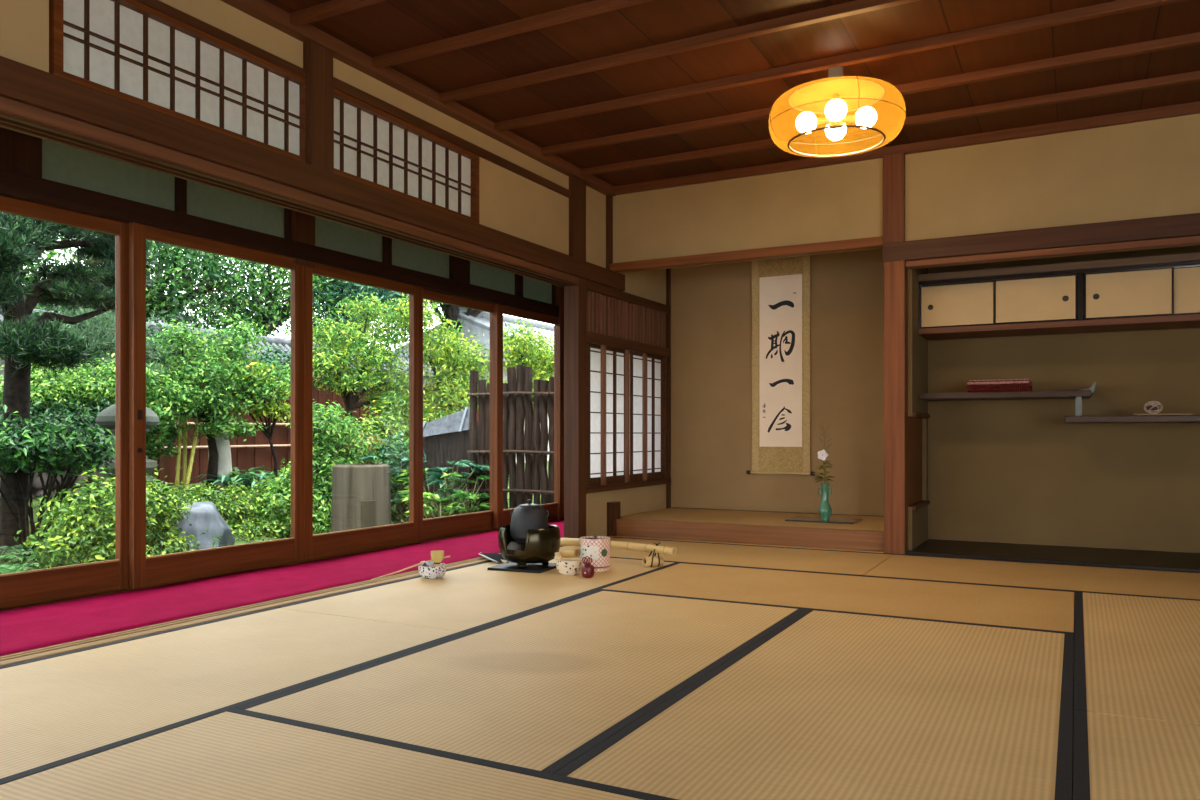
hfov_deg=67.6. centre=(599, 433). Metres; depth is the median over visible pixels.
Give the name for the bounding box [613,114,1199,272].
wall
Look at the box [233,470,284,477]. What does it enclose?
leaf plant
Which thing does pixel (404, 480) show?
plant
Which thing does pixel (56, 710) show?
mat
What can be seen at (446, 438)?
fence
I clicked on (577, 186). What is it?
post
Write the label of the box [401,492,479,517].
plant
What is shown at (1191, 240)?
lintel
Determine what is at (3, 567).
fern
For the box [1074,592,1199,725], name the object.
mat
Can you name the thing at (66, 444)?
shrub
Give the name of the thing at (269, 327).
tree
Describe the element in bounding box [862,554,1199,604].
mat
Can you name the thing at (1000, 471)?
wall
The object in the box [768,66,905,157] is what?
pendant lamp
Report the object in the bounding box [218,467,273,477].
leaf plant
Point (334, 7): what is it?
batten
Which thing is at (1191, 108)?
crown molding
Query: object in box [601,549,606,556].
decoration
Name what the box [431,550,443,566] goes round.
whisk
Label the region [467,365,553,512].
fence
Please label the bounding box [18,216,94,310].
tree
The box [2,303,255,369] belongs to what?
evergreen shrub
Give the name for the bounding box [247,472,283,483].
leaf plant
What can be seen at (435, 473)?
plant
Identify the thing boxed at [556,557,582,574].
bowl
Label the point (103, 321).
pine tree
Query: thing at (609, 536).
strip
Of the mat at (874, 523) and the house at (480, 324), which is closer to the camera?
the mat at (874, 523)
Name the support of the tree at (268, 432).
on the ground at (35, 500)
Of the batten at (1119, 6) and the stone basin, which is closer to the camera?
the batten at (1119, 6)
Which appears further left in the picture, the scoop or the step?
the scoop
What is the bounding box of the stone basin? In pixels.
[331,464,390,531]
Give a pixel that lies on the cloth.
(425, 563)
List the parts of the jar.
flower panel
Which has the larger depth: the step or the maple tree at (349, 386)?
the maple tree at (349, 386)
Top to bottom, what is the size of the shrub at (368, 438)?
1.040 m
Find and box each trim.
[0,111,576,286]
[0,127,555,304]
[135,0,306,78]
[333,77,570,197]
[606,195,612,269]
[666,268,670,508]
[908,412,929,510]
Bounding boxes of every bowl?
[418,563,445,578]
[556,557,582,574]
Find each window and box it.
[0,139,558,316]
[49,0,305,162]
[187,180,283,237]
[315,217,381,261]
[333,88,478,223]
[392,239,448,278]
[470,261,514,294]
[523,276,551,303]
[586,280,670,493]
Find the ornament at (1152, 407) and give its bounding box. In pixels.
[1144,401,1162,413]
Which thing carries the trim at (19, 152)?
attached to the wall
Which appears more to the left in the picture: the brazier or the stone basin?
the stone basin
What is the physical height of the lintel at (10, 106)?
0.042 m
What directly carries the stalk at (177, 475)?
on the ground at (35, 500)
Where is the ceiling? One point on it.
(388, 26)
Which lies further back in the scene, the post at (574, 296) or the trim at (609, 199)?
the trim at (609, 199)
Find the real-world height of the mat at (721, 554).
0.061 m
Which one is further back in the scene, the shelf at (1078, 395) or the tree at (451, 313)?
the tree at (451, 313)
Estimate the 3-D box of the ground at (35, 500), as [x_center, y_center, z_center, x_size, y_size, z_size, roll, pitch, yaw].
[-9.754,0.821,17.648,26.000,0.500,34.000,0,0,28]
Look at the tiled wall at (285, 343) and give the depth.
14.27 m
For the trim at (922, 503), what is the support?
attached to the wall at (917, 344)
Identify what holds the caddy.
on the mat at (468, 598)
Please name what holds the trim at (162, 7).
attached to the wall at (513, 204)
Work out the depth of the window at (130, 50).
3.21 m
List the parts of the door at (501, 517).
rail, rail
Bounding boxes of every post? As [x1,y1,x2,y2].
[292,210,314,268]
[303,41,332,171]
[554,286,563,519]
[564,278,585,537]
[569,176,585,260]
[607,501,619,536]
[883,153,904,242]
[884,260,907,554]
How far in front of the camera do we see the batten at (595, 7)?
3.67 m
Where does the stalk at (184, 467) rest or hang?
on the ground at (35, 500)
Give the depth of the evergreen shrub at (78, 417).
8.62 m
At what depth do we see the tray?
5.89 m
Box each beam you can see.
[0,56,624,290]
[882,213,1199,262]
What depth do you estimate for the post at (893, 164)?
5.21 m
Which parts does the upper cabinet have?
door, paper panel, door, paper panel, rail, board, finger pull, door, paper panel, door, paper panel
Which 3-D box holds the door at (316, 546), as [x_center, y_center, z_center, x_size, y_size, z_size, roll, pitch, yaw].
[-1.380,-0.127,5.294,0.035,1.634,0.999,0,0,28]
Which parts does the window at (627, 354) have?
slat panel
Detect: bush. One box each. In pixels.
[0,348,150,495]
[14,465,229,569]
[86,377,187,481]
[248,461,323,538]
[281,399,381,538]
[364,432,426,523]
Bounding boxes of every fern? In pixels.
[0,544,42,560]
[0,553,76,565]
[0,563,40,573]
[0,564,66,573]
[8,561,62,572]
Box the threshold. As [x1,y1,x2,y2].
[0,545,562,665]
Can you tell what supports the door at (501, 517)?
on the rail
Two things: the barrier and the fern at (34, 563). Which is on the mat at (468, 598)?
the barrier
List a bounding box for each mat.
[0,607,466,784]
[0,708,677,799]
[236,590,805,773]
[277,556,678,631]
[554,609,1073,799]
[559,536,893,575]
[599,563,1074,633]
[620,507,883,530]
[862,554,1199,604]
[1073,709,1199,799]
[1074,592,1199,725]
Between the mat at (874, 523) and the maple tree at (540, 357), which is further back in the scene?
the maple tree at (540, 357)
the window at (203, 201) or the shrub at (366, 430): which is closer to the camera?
the window at (203, 201)
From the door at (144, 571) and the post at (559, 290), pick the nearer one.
the door at (144, 571)
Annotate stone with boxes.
[208,425,231,490]
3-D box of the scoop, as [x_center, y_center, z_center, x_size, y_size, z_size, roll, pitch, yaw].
[-0.906,0.638,4.284,0.380,0.093,0.052,0,0,-26]
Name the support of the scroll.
attached to the wall at (711, 305)
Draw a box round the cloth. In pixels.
[420,561,433,565]
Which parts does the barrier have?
black cord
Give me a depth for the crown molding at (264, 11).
4.20 m
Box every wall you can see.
[0,0,665,535]
[0,308,453,388]
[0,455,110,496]
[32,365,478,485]
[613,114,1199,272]
[671,248,883,515]
[908,268,927,549]
[928,245,1199,552]
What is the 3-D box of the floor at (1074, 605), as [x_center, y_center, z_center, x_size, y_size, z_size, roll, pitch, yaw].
[1.055,0.902,1.931,5.950,0.288,8.800,0,0,28]
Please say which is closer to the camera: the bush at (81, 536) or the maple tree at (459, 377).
the bush at (81, 536)
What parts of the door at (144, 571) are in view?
finger pull, rail, rail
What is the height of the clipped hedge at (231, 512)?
0.802 m
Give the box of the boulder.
[154,501,234,552]
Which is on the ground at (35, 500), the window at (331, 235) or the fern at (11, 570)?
the fern at (11, 570)
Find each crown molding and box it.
[220,0,615,195]
[614,101,1199,194]
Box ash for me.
[507,541,523,549]
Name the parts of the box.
lid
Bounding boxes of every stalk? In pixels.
[161,350,194,491]
[172,374,202,487]
[178,411,219,493]
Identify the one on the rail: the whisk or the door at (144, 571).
the door at (144, 571)
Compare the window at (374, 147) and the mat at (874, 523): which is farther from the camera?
the mat at (874, 523)
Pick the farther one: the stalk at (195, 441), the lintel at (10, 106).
the stalk at (195, 441)
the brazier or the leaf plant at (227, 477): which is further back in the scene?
the leaf plant at (227, 477)
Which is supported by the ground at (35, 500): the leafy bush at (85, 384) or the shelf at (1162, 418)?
the leafy bush at (85, 384)
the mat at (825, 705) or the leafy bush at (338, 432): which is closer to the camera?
the mat at (825, 705)
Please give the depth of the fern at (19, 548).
6.86 m
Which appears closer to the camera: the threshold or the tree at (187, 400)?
the threshold
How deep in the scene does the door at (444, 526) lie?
6.18 m
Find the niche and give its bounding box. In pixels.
[908,417,921,505]
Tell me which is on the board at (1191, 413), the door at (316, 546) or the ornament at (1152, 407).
the ornament at (1152, 407)
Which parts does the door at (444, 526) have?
rail, rail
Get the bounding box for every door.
[0,195,128,608]
[129,222,303,588]
[304,263,422,560]
[409,289,492,539]
[493,304,557,528]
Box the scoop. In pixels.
[371,556,449,579]
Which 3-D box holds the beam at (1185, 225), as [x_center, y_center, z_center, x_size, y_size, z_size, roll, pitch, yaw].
[3.426,-1.052,4.312,4.000,0.109,0.088,0,0,28]
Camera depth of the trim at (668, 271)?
6.99 m
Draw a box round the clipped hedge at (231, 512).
[146,465,287,539]
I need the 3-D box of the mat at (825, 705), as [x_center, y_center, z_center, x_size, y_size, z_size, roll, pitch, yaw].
[0.774,0.725,2.469,0.936,0.061,1.939,0,0,28]
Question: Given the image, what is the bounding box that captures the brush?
[479,552,508,562]
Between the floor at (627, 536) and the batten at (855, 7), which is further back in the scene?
the floor at (627, 536)
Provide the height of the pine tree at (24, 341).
2.926 m
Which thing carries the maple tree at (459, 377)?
on the ground at (35, 500)
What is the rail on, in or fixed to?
on the floor
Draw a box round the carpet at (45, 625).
[0,519,563,655]
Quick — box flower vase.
[818,484,831,519]
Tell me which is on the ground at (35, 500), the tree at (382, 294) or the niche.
the tree at (382, 294)
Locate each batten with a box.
[290,0,385,25]
[372,0,652,68]
[439,0,919,102]
[495,0,1187,131]
[541,32,1199,155]
[581,70,1199,175]
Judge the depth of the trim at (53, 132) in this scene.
3.44 m
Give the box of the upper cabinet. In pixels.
[918,252,1199,339]
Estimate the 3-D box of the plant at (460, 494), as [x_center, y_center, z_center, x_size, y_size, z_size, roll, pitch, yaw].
[-1.307,0.711,9.163,0.649,0.579,0.743,0,0,-26]
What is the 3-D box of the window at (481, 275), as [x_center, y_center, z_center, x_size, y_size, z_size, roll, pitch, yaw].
[-0.789,-1.176,6.485,0.008,0.296,0.610,0,0,28]
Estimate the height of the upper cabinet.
0.364 m
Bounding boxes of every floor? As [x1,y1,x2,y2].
[627,536,880,551]
[1072,605,1074,799]
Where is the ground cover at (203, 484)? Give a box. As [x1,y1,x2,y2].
[4,475,540,563]
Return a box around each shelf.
[919,382,1095,415]
[1065,415,1199,422]
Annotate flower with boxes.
[815,450,833,483]
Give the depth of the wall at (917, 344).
5.42 m
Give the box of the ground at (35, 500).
[0,461,548,573]
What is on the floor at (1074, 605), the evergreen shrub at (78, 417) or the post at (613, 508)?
the post at (613, 508)
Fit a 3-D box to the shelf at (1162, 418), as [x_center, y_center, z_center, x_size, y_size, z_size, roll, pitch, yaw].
[3.330,-0.081,4.940,1.360,0.036,0.395,0,0,28]
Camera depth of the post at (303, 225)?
4.83 m
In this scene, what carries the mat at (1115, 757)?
on the floor at (1074, 605)
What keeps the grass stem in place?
in the flower vase
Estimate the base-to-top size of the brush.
0.028 m
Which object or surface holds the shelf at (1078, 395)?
on the shelf at (1162, 418)
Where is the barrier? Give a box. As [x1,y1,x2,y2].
[560,538,676,566]
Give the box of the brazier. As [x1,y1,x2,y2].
[498,524,560,567]
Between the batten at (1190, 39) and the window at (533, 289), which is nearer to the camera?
the batten at (1190, 39)
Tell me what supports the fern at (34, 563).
on the ground cover at (203, 484)
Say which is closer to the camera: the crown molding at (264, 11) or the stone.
the crown molding at (264, 11)
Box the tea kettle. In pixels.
[510,499,548,542]
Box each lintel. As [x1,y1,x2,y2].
[0,96,578,283]
[610,236,882,272]
[906,236,1199,268]
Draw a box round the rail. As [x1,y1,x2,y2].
[0,519,558,610]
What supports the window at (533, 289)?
in the wall
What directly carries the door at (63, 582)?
on the rail
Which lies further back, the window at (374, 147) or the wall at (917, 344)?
the wall at (917, 344)
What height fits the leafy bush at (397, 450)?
1.152 m
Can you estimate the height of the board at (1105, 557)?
0.074 m
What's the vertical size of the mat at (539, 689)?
0.061 m
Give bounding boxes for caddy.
[581,556,593,577]
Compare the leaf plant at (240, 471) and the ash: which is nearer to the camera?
the ash
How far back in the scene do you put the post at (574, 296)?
5.74 m
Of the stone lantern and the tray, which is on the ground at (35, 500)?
the stone lantern
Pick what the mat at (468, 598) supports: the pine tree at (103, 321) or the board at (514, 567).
the board at (514, 567)
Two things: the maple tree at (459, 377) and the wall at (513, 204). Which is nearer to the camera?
the wall at (513, 204)
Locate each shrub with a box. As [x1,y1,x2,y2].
[0,391,113,497]
[0,405,114,555]
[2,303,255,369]
[249,342,330,377]
[336,433,388,463]
[340,399,408,488]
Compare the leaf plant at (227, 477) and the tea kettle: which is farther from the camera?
the leaf plant at (227, 477)
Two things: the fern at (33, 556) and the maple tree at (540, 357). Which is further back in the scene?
the maple tree at (540, 357)
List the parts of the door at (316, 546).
rail, rail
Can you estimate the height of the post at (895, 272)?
1.760 m
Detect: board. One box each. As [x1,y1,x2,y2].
[487,562,555,572]
[906,539,1199,571]
[1132,413,1192,415]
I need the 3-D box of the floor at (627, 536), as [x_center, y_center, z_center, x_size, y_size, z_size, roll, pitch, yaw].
[1.137,0.678,6.161,1.800,0.155,0.966,0,0,28]
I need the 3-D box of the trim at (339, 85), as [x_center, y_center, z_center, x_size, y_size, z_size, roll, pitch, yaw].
[-0.683,-1.510,4.741,0.030,0.045,2.070,0,0,28]
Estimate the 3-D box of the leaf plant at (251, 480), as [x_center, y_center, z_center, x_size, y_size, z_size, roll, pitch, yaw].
[-3.836,0.582,10.053,0.724,0.188,0.751,0,0,45]
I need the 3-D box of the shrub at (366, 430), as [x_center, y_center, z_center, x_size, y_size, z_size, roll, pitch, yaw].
[-2.693,0.255,10.767,1.124,1.357,1.576,0,0,18]
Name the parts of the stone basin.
repair panel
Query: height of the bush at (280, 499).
0.887 m
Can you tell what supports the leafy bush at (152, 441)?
on the ground at (35, 500)
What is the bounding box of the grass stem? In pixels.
[818,423,832,468]
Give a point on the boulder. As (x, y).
(204, 515)
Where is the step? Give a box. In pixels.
[616,518,883,551]
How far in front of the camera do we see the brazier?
4.53 m
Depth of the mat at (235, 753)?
1.85 m
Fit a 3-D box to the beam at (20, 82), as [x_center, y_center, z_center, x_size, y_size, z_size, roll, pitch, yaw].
[-1.682,-1.052,2.820,0.062,0.111,7.800,0,0,28]
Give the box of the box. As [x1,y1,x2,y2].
[966,379,1031,392]
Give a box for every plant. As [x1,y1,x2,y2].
[190,473,264,488]
[216,471,277,486]
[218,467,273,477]
[220,478,287,493]
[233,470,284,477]
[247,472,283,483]
[359,456,427,523]
[393,468,462,518]
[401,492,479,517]
[426,460,489,515]
[439,475,503,515]
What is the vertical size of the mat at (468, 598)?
0.061 m
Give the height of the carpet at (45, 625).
0.019 m
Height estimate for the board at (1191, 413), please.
0.010 m
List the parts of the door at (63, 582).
rail, rail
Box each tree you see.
[0,212,162,546]
[0,306,170,374]
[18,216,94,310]
[53,236,290,329]
[105,314,290,492]
[187,255,371,337]
[224,358,290,479]
[278,272,446,343]
[282,292,434,434]
[390,293,505,437]
[427,301,482,349]
[481,318,553,455]
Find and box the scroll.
[746,255,814,475]
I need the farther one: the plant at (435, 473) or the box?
the plant at (435, 473)
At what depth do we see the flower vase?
5.87 m
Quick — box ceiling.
[265,0,1199,185]
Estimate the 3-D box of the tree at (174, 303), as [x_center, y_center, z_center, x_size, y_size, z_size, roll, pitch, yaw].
[-6.895,-1.748,14.830,3.196,5.089,4.391,0,0,28]
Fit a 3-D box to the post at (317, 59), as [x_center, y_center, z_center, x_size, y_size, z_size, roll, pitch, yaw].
[-1.207,-1.373,3.777,0.102,0.532,0.125,0,0,28]
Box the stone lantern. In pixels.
[96,404,159,509]
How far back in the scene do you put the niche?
5.48 m
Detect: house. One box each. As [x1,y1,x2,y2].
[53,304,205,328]
[394,307,553,462]
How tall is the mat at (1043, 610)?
0.061 m
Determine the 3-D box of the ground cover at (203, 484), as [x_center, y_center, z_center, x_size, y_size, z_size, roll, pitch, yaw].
[-2.752,0.823,9.959,5.078,0.600,10.069,0,0,28]
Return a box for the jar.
[580,535,609,571]
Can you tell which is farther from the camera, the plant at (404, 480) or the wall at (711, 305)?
the plant at (404, 480)
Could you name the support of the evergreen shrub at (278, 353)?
on the ground at (35, 500)
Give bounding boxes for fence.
[423,407,479,518]
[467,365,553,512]
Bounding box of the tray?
[785,516,862,523]
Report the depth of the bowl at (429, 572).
4.28 m
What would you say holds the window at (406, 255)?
in the wall
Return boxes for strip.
[609,536,883,552]
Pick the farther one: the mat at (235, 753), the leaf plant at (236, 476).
the leaf plant at (236, 476)
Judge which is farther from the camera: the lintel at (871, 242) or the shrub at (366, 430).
the shrub at (366, 430)
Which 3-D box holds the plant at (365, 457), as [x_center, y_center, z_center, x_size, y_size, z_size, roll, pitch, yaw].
[-2.098,0.615,9.441,0.818,0.768,0.749,0,0,28]
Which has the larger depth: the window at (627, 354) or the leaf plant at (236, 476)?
the leaf plant at (236, 476)
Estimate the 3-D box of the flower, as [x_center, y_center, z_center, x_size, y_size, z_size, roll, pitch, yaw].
[1.477,0.275,5.911,0.143,0.342,0.097,0,0,43]
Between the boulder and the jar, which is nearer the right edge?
the jar

